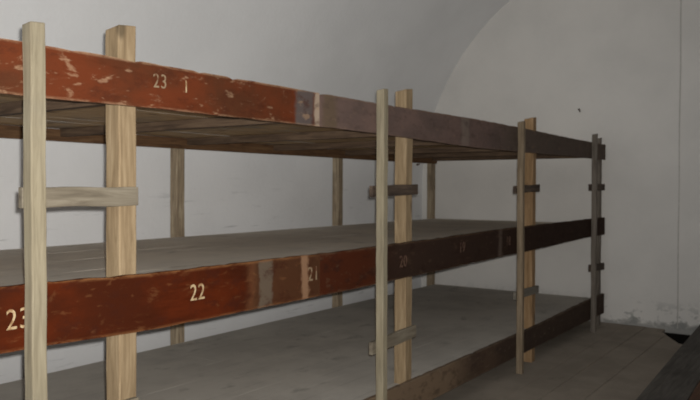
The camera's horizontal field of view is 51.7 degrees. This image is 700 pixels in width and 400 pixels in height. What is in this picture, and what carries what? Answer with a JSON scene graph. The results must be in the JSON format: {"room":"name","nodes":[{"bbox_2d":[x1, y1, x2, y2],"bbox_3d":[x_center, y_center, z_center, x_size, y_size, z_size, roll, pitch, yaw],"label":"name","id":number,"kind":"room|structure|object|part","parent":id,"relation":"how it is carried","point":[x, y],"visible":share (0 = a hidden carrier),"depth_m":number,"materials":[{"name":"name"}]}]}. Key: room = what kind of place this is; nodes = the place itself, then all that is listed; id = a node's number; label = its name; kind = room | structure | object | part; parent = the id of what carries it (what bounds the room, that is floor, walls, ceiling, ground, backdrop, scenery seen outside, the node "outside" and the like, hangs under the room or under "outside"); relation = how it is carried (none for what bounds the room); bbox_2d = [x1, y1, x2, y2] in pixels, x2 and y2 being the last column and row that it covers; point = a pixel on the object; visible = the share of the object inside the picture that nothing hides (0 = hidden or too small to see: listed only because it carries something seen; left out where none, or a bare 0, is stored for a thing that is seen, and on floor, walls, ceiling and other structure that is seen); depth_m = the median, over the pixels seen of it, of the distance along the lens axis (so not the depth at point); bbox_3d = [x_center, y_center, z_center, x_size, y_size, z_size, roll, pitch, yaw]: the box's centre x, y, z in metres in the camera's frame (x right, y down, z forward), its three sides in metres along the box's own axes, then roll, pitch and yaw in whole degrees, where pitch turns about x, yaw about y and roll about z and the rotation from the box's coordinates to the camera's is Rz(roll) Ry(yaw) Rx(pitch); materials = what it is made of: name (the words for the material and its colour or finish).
{"room":"dormitory","nodes":[
{"label":"dormitory","id":0,"kind":"room"},
{"bbox_2d":[0,186,422,383],"bbox_3d":[-2.402,0.850,5.447,0.413,1.910,11.400,1,1,35],"label":"wall","id":1,"kind":"structure","parent":0,"point":[207,210],"depth_m":6.63,"materials":[{"name":"white paint"}]},
{"bbox_2d":[0,0,509,186],"bbox_3d":[0.164,-1.715,3.661,6.600,3.300,11.450,1,1,35],"label":"ceiling","id":2,"kind":"structure","parent":0,"point":[353,49],"depth_m":6.89,"materials":[{"name":"white paint"}]},
{"bbox_2d":[433,321,682,399],"bbox_3d":[0.031,1.562,3.542,5.836,0.039,11.820,1,1,35],"label":"floor","id":3,"kind":"structure","parent":0,"point":[616,361],"depth_m":6.39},
{"bbox_2d":[0,21,605,399],"bbox_3d":[-0.519,0.383,5.375,2.357,2.260,9.083,1,1,35],"label":"bunk bed","id":4,"kind":"object","parent":3,"relation":"on","point":[422,343],"visible":1,"depth_m":4.62,"materials":[{"name":"brown wood"}]},
{"bbox_3d":[-1.098,0.473,2.522,0.059,2.177,0.064,1,1,35],"label":"ladder rail","id":5,"kind":"part","parent":4,"relation":"part of","materials":[{"name":"brown wood"}]},
{"bbox_3d":[-0.929,0.425,2.939,0.093,2.260,0.090,1,1,35],"label":"post","id":6,"kind":"part","parent":4,"relation":"part of","materials":[{"name":"brown wood"}]},
{"bbox_3d":[-1.442,0.439,6.037,0.087,2.118,0.090,1,1,35],"label":"post","id":7,"kind":"part","parent":4,"relation":"part of","materials":[{"name":"brown wood"}]},
{"bbox_3d":[-0.138,0.409,7.919,0.088,2.118,0.090,1,1,35],"label":"post","id":8,"kind":"part","parent":4,"relation":"part of","materials":[{"name":"brown wood"}]},
{"bbox_3d":[0.193,0.430,4.386,0.057,2.204,0.060,1,1,35],"label":"ladder rail","id":9,"kind":"part","parent":4,"relation":"part of","materials":[{"name":"brown wood"}]},
{"bbox_3d":[0.354,0.396,4.793,0.093,2.260,0.089,1,1,35],"label":"post","id":10,"kind":"part","parent":4,"relation":"part of","materials":[{"name":"brown wood"}]},
{"bbox_3d":[1.084,0.381,9.683,0.090,2.118,0.088,1,1,35],"label":"post","id":11,"kind":"part","parent":4,"relation":"part of","materials":[{"name":"brown wood"}]},
{"bbox_3d":[1.470,0.412,6.232,0.057,2.182,0.054,1,1,35],"label":"ladder rail","id":12,"kind":"part","parent":4,"relation":"part of","materials":[{"name":"brown wood"}]},
{"bbox_3d":[1.657,0.366,6.676,0.092,2.260,0.090,1,1,35],"label":"post","id":13,"kind":"part","parent":4,"relation":"part of","materials":[{"name":"brown wood"}]},
{"bbox_3d":[2.709,0.370,8.021,0.057,2.209,0.054,1,1,35],"label":"ladder rail","id":14,"kind":"part","parent":4,"relation":"part of","materials":[{"name":"grey wood"}]},
{"bbox_3d":[2.877,0.370,8.440,0.091,2.195,0.089,1,1,35],"label":"post","id":15,"kind":"part","parent":4,"relation":"part of","materials":[{"name":"grey wood"}]},
{"bbox_2d":[636,325,699,399],"bbox_3d":[2.818,1.365,4.639,1.539,0.340,6.254,1,1,33],"label":"platform","id":16,"kind":"object","parent":3,"relation":"on","point":[679,379],"visible":1,"depth_m":4.85,"materials":[{"name":"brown wood"}]},
{"bbox_2d":[422,0,699,334],"bbox_3d":[3.518,-0.831,8.491,6.920,5.215,0.412,1,1,35],"label":"wall","id":17,"kind":"structure","parent":0,"point":[616,62],"depth_m":8.61,"materials":[{"name":"white paint"}]},
{"bbox_2d":[664,332,689,343],"bbox_3d":[3.369,1.588,8.366,5.800,0.165,0.050,1,1,35],"label":"trim","id":18,"kind":"structure","parent":17,"relation":"attached to","point":[679,338],"depth_m":8.12,"materials":[{"name":"black"}]},
{"bbox_2d":[677,0,680,328],"bbox_3d":[3.704,-0.765,8.123,0.016,4.440,0.012,1,1,35],"label":"cable","id":19,"kind":"object","parent":17,"relation":"attached to","point":[680,0],"visible":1,"depth_m":8.12,"materials":[{"name":"grey"}]}
]}

